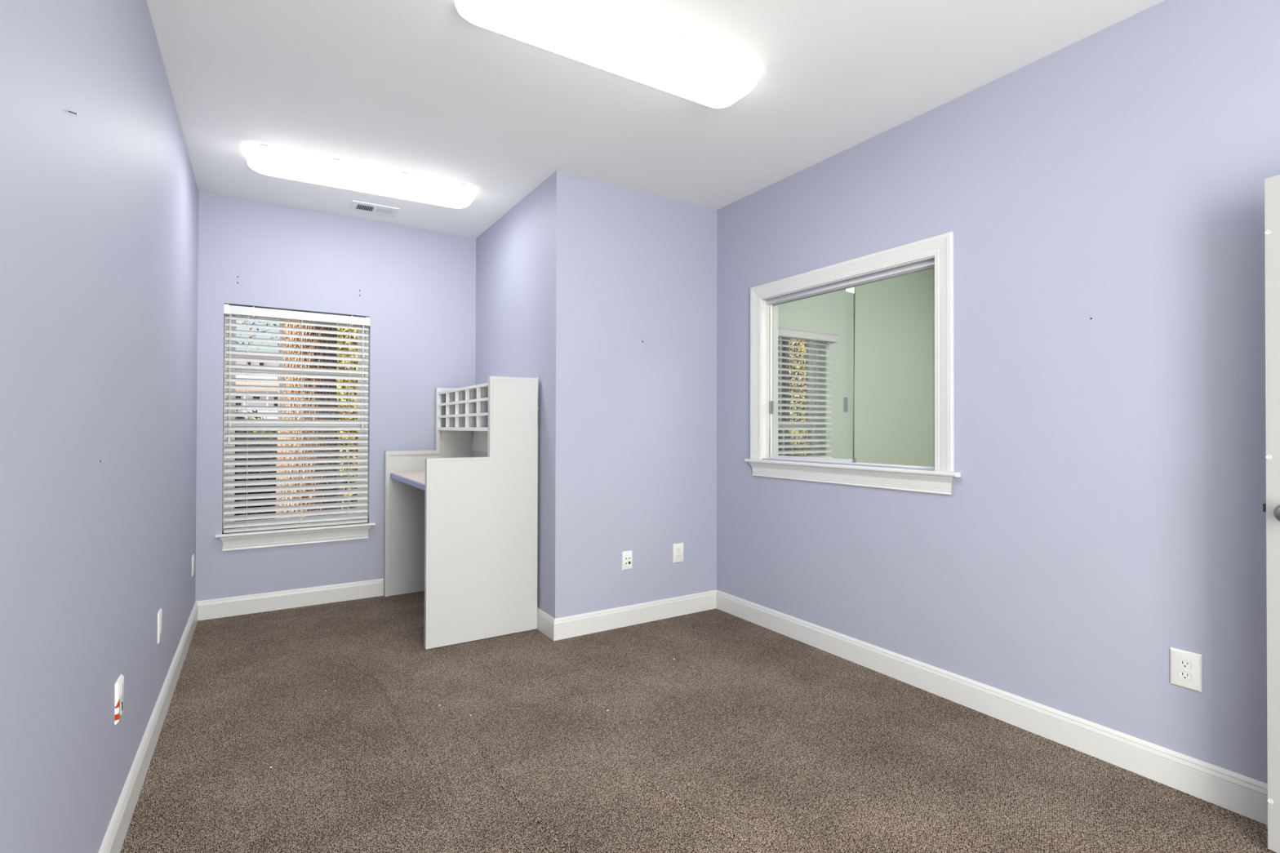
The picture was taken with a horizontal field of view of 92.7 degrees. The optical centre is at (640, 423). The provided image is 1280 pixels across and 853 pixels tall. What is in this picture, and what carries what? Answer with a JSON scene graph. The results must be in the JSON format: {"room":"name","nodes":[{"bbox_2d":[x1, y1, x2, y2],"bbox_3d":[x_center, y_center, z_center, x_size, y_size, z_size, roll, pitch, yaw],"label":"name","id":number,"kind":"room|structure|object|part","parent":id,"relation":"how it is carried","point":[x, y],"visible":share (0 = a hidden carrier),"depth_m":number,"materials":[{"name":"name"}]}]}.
{"room":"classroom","nodes":[
{"label":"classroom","id":0,"kind":"room"},
{"bbox_2d":[0,0,198,852],"bbox_3d":[-1.533,-0.117,1.661,0.147,2.763,5.167,0,0,-32],"label":"wall","id":1,"kind":"structure","parent":0,"point":[99,206],"depth_m":1.46,"materials":[{"name":"purple paint"}]},
{"bbox_2d":[114,674,124,724],"bbox_3d":[-1.534,0.813,1.800,0.011,0.119,0.086,0,0,-32],"label":"wall outlet","id":2,"kind":"object","parent":1,"relation":"attached to","point":[119,685],"visible":1,"depth_m":1.77,"materials":[{"name":"white plastic"}]},
{"bbox_2d":[120,682,123,695],"bbox_3d":[-1.531,0.785,1.802,0.002,0.032,0.024,0,0,-32],"label":"socket","id":3,"kind":"object","parent":2,"relation":"attached to","point":[122,683],"depth_m":1.80,"materials":[{"name":"white plastic"}]},
{"bbox_2d":[97,601,197,852],"bbox_3d":[-1.469,1.188,1.694,0.015,0.133,5.166,0,0,-32],"label":"baseboard","id":4,"kind":"structure","parent":1,"relation":"attached to","point":[113,842],"depth_m":2.15,"materials":[{"name":"white paint"}]},
{"bbox_2d":[157,608,162,644],"bbox_3d":[-1.977,0.834,2.513,0.008,0.127,0.080,0,0,-32],"label":"wall outlet","id":5,"kind":"object","parent":1,"relation":"attached to","point":[160,612],"visible":1,"depth_m":2.48,"materials":[{"name":"white plastic"}]},
{"bbox_2d":[191,554,194,576],"bbox_3d":[-2.722,0.864,3.716,0.007,0.122,0.085,0,0,-32],"label":"jack plate","id":6,"kind":"object","parent":1,"relation":"attached to","point":[193,556],"visible":1,"depth_m":3.69,"materials":[{"name":"white plastic"}]},
{"bbox_2d":[195,191,475,601],"bbox_3d":[-2.170,-0.099,4.402,1.937,2.763,0.151,0,0,-32],"label":"wall","id":7,"kind":"structure","parent":0,"point":[415,287],"depth_m":4.33,"materials":[{"name":"purple paint"}]},
{"bbox_2d":[196,578,383,621],"bbox_3d":[-2.357,1.204,4.179,1.118,0.133,0.014,0,0,-32],"label":"baseboard","id":8,"kind":"structure","parent":7,"relation":"attached to","point":[216,608],"depth_m":4.15,"materials":[{"name":"white paint"}]},
{"bbox_2d":[214,315,375,551],"bbox_3d":[-2.370,0.026,4.250,0.954,1.614,0.183,0,0,-32],"label":"window","id":9,"kind":"structure","parent":7,"relation":"in","point":[265,539],"depth_m":4.17,"materials":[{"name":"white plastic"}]},
{"bbox_3d":[-2.353,0.732,4.215,0.954,0.019,0.113,0,0,-32],"label":"sill","id":10,"kind":"part","parent":9,"relation":"part of","materials":[{"name":"white paint"}]},
{"bbox_3d":[-2.392,0.348,4.280,0.838,0.706,0.028,0,0,-32],"label":"sash","id":11,"kind":"part","parent":9,"relation":"part of","materials":[{"name":"white plastic"}]},
{"bbox_3d":[-2.406,-0.364,4.311,0.838,0.790,0.028,0,0,-32],"label":"sash","id":12,"kind":"part","parent":9,"relation":"part of","materials":[{"name":"white plastic"}]},
{"bbox_2d":[223,303,369,533],"bbox_3d":[-2.356,-0.029,4.229,0.881,1.498,0.072,0,0,-32],"label":"window blind","id":13,"kind":"object","parent":9,"relation":"attached to","point":[242,526],"visible":1,"depth_m":4.21,"materials":[{"name":"white plastic"}]},
{"bbox_3d":[-2.685,-0.316,3.989,0.002,0.808,0.002,0,0,-32],"label":"pull cord","id":14,"kind":"part","parent":13,"relation":"part of","materials":[{"name":"white fabric"}]},
{"bbox_3d":[-2.680,-0.365,3.993,0.002,0.710,0.002,0,0,-32],"label":"pull cord","id":15,"kind":"part","parent":13,"relation":"part of","materials":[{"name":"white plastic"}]},
{"bbox_3d":[-2.619,-0.003,4.070,0.002,1.436,0.059,0,0,-32],"label":"ladder cord","id":16,"kind":"part","parent":13,"relation":"part of","materials":[{"name":"white fabric"}]},
{"bbox_3d":[-2.362,0.708,4.229,0.868,0.024,0.051,0,0,-32],"label":"rail","id":17,"kind":"part","parent":13,"relation":"part of","materials":[{"name":"white plastic"}]},
{"bbox_3d":[-2.357,-0.743,4.238,0.874,0.056,0.058,0,0,-32],"label":"head rail","id":18,"kind":"part","parent":13,"relation":"part of","materials":[{"name":"white"}]},
{"bbox_3d":[-2.354,-0.002,4.237,0.002,1.436,0.059,0,0,-32],"label":"ladder cord","id":19,"kind":"part","parent":13,"relation":"part of","materials":[{"name":"white fabric"}]},
{"bbox_3d":[-2.101,0.000,4.397,0.002,1.436,0.059,0,0,-32],"label":"ladder cord","id":20,"kind":"part","parent":13,"relation":"part of","materials":[{"name":"white fabric"}]},
{"bbox_3d":[-2.008,-0.354,4.418,0.002,0.722,0.002,0,0,-32],"label":"pull cord","id":21,"kind":"part","parent":13,"relation":"part of","materials":[{"name":"white plastic"}]},
{"bbox_2d":[475,169,716,618],"bbox_3d":[-0.432,-0.093,4.595,1.207,2.763,1.684,0,0,-32],"label":"wall","id":22,"kind":"structure","parent":0,"point":[604,294],"depth_m":3.85,"materials":[{"name":"purple paint"}]},
{"bbox_2d":[537,607,555,640],"bbox_3d":[-0.880,1.207,4.145,0.014,0.133,1.442,0,0,-32],"label":"baseboard","id":23,"kind":"structure","parent":22,"relation":"attached to","point":[545,622],"depth_m":3.64,"materials":[{"name":"white paint"}]},
{"bbox_2d":[622,550,632,570],"bbox_3d":[-0.079,0.857,3.813,0.073,0.116,0.008,0,0,-32],"label":"jack plate","id":24,"kind":"object","parent":22,"relation":"attached to","point":[627,556],"visible":1,"depth_m":3.81,"materials":[{"name":"white plastic"}]},
{"bbox_2d":[553,589,716,640],"bbox_3d":[0.012,1.208,3.865,1.222,0.133,0.014,0,0,-32],"label":"baseboard","id":25,"kind":"structure","parent":22,"relation":"attached to","point":[571,626],"depth_m":3.82,"materials":[{"name":"white paint"}]},
{"bbox_2d":[672,542,684,563],"bbox_3d":[0.254,0.855,4.023,0.085,0.127,0.008,0,0,-32],"label":"wall outlet","id":26,"kind":"object","parent":22,"relation":"attached to","point":[678,548],"visible":1,"depth_m":4.02,"materials":[{"name":"white plastic"}]},
{"bbox_2d":[146,0,1164,238],"bbox_3d":[1.211,-1.556,2.547,5.870,0.140,6.915,0,0,-32],"label":"ceiling","id":27,"kind":"structure","parent":0,"point":[415,87],"depth_m":2.73,"materials":[{"name":"paint"}]},
{"bbox_2d":[244,144,475,208],"bbox_3d":[-1.614,-1.441,3.631,1.232,0.088,0.276,0,0,-29],"label":"ceiling lamp","id":28,"kind":"object","parent":27,"relation":"attached to","point":[263,159],"visible":1,"depth_m":3.52,"materials":[{"name":"white plastic"}]},
{"bbox_2d":[349,200,399,217],"bbox_3d":[-1.835,-1.475,4.214,0.296,0.013,0.204,0,0,-31],"label":"ceiling vent","id":29,"kind":"object","parent":27,"relation":"in","point":[356,206],"visible":1,"depth_m":4.21,"materials":[{"name":"white metal"}]},
{"bbox_2d":[454,0,758,107],"bbox_3d":[-0.073,-1.446,2.359,1.232,0.088,0.276,0,0,-32],"label":"ceiling lamp","id":30,"kind":"object","parent":27,"relation":"attached to","point":[584,31],"visible":1,"depth_m":2.28,"materials":[{"name":"white plastic"}]},
{"bbox_2d":[120,591,1275,852],"bbox_3d":[-0.209,1.251,2.491,3.064,0.016,5.165,0,0,-32],"label":"floor","id":31,"kind":"structure","parent":0,"point":[755,738],"depth_m":2.28,"materials":[{"name":"carpet"}]},
{"bbox_2d":[383,376,538,649],"bbox_3d":[-1.249,0.490,4.107,0.664,1.546,1.287,0,0,-32],"label":"desk unit","id":32,"kind":"object","parent":31,"relation":"on","point":[461,514],"visible":1,"depth_m":3.64,"materials":[{"name":"white laminate"}]},
{"bbox_2d":[391,471,425,484],"bbox_3d":[-1.244,0.381,4.110,0.597,0.040,1.208,0,0,-32],"label":"countertop","id":33,"kind":"structure","parent":32,"relation":"on","point":[420,477],"depth_m":4.22,"materials":[{"name":"beige laminate"}]},
{"bbox_3d":[-1.578,0.503,4.637,0.642,1.518,0.038,0,0,-32],"label":"panel","id":34,"kind":"part","parent":32,"relation":"part of","materials":[{"name":"white laminate"}]},
{"bbox_3d":[-0.986,0.738,4.272,0.016,1.050,1.209,0,0,-32],"label":"panel","id":35,"kind":"part","parent":32,"relation":"part of","materials":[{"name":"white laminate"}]},
{"bbox_3d":[-0.911,0.497,3.582,0.642,1.518,0.038,0,0,-32],"label":"panel","id":36,"kind":"part","parent":32,"relation":"part of","materials":[{"name":"white laminate"}]},
{"bbox_2d":[1262,174,1279,852],"bbox_3d":[1.974,0.258,1.412,0.103,1.958,0.820,0,0,-23],"label":"door","id":37,"kind":"structure","parent":31,"relation":"on","point":[1272,184],"depth_m":1.77,"materials":[{"name":"grey paint"}]},
{"bbox_3d":[1.825,0.253,1.712,0.068,0.066,0.066,0,0,-23],"label":"knob","id":38,"kind":"part","parent":37,"relation":"part of","materials":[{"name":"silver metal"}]},
{"bbox_2d":[777,268,933,466],"bbox_3d":[1.651,-0.086,4.921,2.411,2.763,0.150,0,0,-32],"label":"wall","id":39,"kind":"structure","parent":0,"point":[892,391],"depth_m":5.04,"materials":[{"name":"green paint"}]},
{"bbox_2d":[777,337,817,455],"bbox_3d":[1.050,0.068,4.514,0.892,1.552,0.183,0,0,-32],"label":"window","id":40,"kind":"structure","parent":39,"relation":"in","point":[810,345],"depth_m":4.74,"materials":[{"name":"white plastic"}]},
{"bbox_3d":[1.014,-0.322,4.575,0.776,0.728,0.028,0,0,-32],"label":"sash","id":41,"kind":"part","parent":40,"relation":"part of","materials":[{"name":"white plastic"}]},
{"bbox_3d":[1.028,0.359,4.545,0.776,0.706,0.028,0,0,-32],"label":"sash","id":42,"kind":"part","parent":40,"relation":"part of","materials":[{"name":"white plastic"}]},
{"bbox_2d":[777,324,839,458],"bbox_3d":[1.097,0.018,4.421,0.914,1.415,0.094,0,0,-32],"label":"window blind","id":43,"kind":"object","parent":40,"relation":"attached to","point":[784,331],"visible":0.38,"depth_m":4.50,"materials":[{"name":"white plastic"}]},
{"bbox_3d":[1.090,-0.651,4.439,0.870,0.056,0.058,0,0,-32],"label":"head rail","id":44,"kind":"part","parent":43,"relation":"part of","materials":[{"name":"white"}]},
{"bbox_3d":[1.020,0.013,4.561,0.820,1.442,0.073,0,0,-32],"label":"frame","id":45,"kind":"part","parent":40,"relation":"part of","materials":[{"name":"white plastic"}]},
{"bbox_2d":[933,268,934,466],"bbox_3d":[3.611,-0.087,3.966,0.120,2.763,3.560,0,0,-32],"label":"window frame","id":46,"kind":"structure","parent":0,"point":[933,268],"depth_m":5.43,"materials":[{"name":"green paint"}]},
{"bbox_2d":[716,0,1279,783],"bbox_3d":[1.525,-0.102,2.689,0.064,2.763,3.632,0,0,-32],"label":"wall","id":47,"kind":"structure","parent":0,"point":[1101,197],"depth_m":2.37,"materials":[{"name":"purple paint"}]},
{"bbox_2d":[744,231,960,495],"bbox_3d":[1.118,-0.269,3.374,0.186,1.202,1.393,0,0,-32],"label":"window","id":48,"kind":"structure","parent":47,"relation":"in","point":[763,313],"depth_m":3.22,"materials":[{"name":"white paint"}]},
{"bbox_3d":[0.733,-0.319,3.867,0.020,1.098,0.088,0,0,-32],"label":"casing","id":49,"kind":"part","parent":48,"relation":"part of","materials":[{"name":"white paint"}]},
{"bbox_3d":[0.823,-0.099,3.817,0.006,0.080,0.026,0,0,-32],"label":"finger pull","id":50,"kind":"part","parent":48,"relation":"part of","materials":[{"name":"grey metal"}]},
{"bbox_3d":[0.988,0.208,3.573,0.012,0.020,0.632,0,0,-32],"label":"pane rail","id":51,"kind":"part","parent":48,"relation":"part of","materials":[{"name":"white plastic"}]},
{"bbox_3d":[0.991,-0.273,3.578,0.020,0.960,0.632,0,0,-32],"label":"sliding pane","id":52,"kind":"part","parent":48,"relation":"part of","materials":[{"name":"clear glass"}]},
{"bbox_3d":[1.125,-0.102,3.341,0.006,0.080,0.026,0,0,-32],"label":"finger pull","id":53,"kind":"part","parent":48,"relation":"part of","materials":[{"name":"grey metal"}]},
{"bbox_3d":[1.067,-0.826,3.345,0.020,0.088,1.333,0,0,-32],"label":"casing","id":54,"kind":"part","parent":48,"relation":"part of","materials":[{"name":"white paint"}]},
{"bbox_3d":[1.117,0.235,3.370,0.186,0.023,1.393,0,0,-32],"label":"sill","id":55,"kind":"part","parent":48,"relation":"part of","materials":[{"name":"white paint"}]},
{"bbox_3d":[1.399,-0.325,2.816,0.020,1.098,0.088,0,0,-32],"label":"casing","id":56,"kind":"part","parent":48,"relation":"part of","materials":[{"name":"white paint"}]},
{"bbox_2d":[715,590,1267,825],"bbox_3d":[1.490,1.203,2.659,0.014,0.133,3.632,0,0,-32],"label":"baseboard","id":57,"kind":"structure","parent":47,"relation":"attached to","point":[1247,797],"depth_m":2.45,"materials":[{"name":"white paint"}]},
{"bbox_2d":[1169,647,1202,693],"bbox_3d":[1.861,0.841,2.083,0.008,0.127,0.085,0,0,-32],"label":"wall outlet","id":58,"kind":"object","parent":47,"relation":"attached to","point":[1185,667],"visible":1,"depth_m":2.08,"materials":[{"name":"white plastic"}]},
{"bbox_2d":[1177,670,1191,680],"bbox_3d":[1.859,0.861,2.082,0.004,0.028,0.036,0,0,-32],"label":"receptacle","id":59,"kind":"object","parent":58,"relation":"attached to","point":[1183,675],"depth_m":2.08,"materials":[{"name":"white plastic"}]},
{"bbox_2d":[1177,659,1191,669],"bbox_3d":[1.859,0.822,2.082,0.001,0.028,0.036,0,0,-32],"label":"receptacle","id":60,"kind":"object","parent":58,"relation":"attached to","point":[1182,664],"depth_m":2.08,"materials":[{"name":"white plastic"}]},
{"label":"outside","id":61,"kind":"structure","parent":0,"visible":0},
{"bbox_2d":[243,417,807,514],"bbox_3d":[-18.323,-0.168,37.731,80.000,3.963,76.640,0,0,-32],"label":"ground","id":62,"kind":"structure","parent":61,"point":[336,418],"depth_m":14.40,"materials":[{"name":"green plant"}]},
{"bbox_2d":[234,409,277,521],"bbox_3d":[-4.492,0.716,6.622,1.397,1.864,0.834,0,0,-28],"label":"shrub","id":63,"kind":"object","parent":62,"relation":"on","point":[236,438],"visible":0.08,"depth_m":6.61,"materials":[{"name":"green plant"}]},
{"bbox_2d":[235,354,279,418],"bbox_3d":[-27.799,-2.530,44.286,9.297,5.302,11.050,0,0,-32],"label":"building","id":64,"kind":"structure","parent":62,"relation":"on","point":[237,355],"depth_m":41.01,"materials":[{"name":"white"}]},
{"bbox_3d":[-26.899,-1.404,40.837,0.292,1.064,0.050,0,0,-32],"label":"pane","id":65,"kind":"part","parent":64,"relation":"part of","materials":[{"name":"clear glass"}]},
{"bbox_3d":[-24.734,-0.873,39.879,1.937,0.284,0.080,0,0,-32],"label":"porch railing","id":66,"kind":"part","parent":64,"relation":"part of","materials":[{"name":"white wood"}]},
{"bbox_2d":[235,315,279,352],"bbox_3d":[-8.400,-1.359,12.454,3.295,5.551,2.412,0,0,-32],"label":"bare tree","id":67,"kind":"object","parent":62,"relation":"on","point":[251,329],"visible":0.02,"depth_m":12.76,"materials":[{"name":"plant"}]},
{"bbox_2d":[241,417,277,466],"bbox_3d":[-9.581,0.483,14.616,1.704,1.489,1.302,0,0,-32],"label":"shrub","id":68,"kind":"object","parent":62,"relation":"on","point":[251,418],"visible":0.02,"depth_m":14.76,"materials":[{"name":"green plant"}]},
{"bbox_2d":[275,319,337,518],"bbox_3d":[-3.443,-2.084,6.370,0.827,7.612,0.809,0,0,17],"label":"tree","id":69,"kind":"object","parent":62,"relation":"on","point":[284,325],"visible":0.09,"depth_m":6.12,"materials":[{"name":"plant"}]},
{"bbox_2d":[336,324,358,509],"bbox_3d":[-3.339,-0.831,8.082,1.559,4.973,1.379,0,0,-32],"label":"tree","id":70,"kind":"object","parent":62,"relation":"on","point":[338,329],"visible":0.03,"depth_m":7.70,"materials":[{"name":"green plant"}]},
{"bbox_2d":[777,337,789,456],"bbox_3d":[1.496,-1.303,6.929,0.544,6.000,0.561,0,0,-32],"label":"oak tree","id":71,"kind":"object","parent":62,"relation":"on","point":[786,343],"visible":0.02,"depth_m":6.78,"materials":[{"name":"plant"}]},
{"bbox_2d":[788,337,808,456],"bbox_3d":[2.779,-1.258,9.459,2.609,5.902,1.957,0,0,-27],"label":"shrub","id":72,"kind":"object","parent":62,"relation":"on","point":[802,344],"visible":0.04,"depth_m":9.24,"materials":[{"name":"green plant"}]},
{"bbox_3d":[2.801,-0.629,9.467,1.380,4.643,1.063,0,0,-32],"label":"stem","id":73,"kind":"part","parent":72,"relation":"part of","materials":[{"name":"yellow"}]},
{"bbox_2d":[789,430,808,456],"bbox_3d":[1.871,0.856,7.979,1.097,1.652,0.997,0,0,-32],"label":"shrub","id":74,"kind":"object","parent":62,"relation":"on","point":[797,442],"visible":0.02,"depth_m":7.94,"materials":[{"name":"green plant"}]}
]}

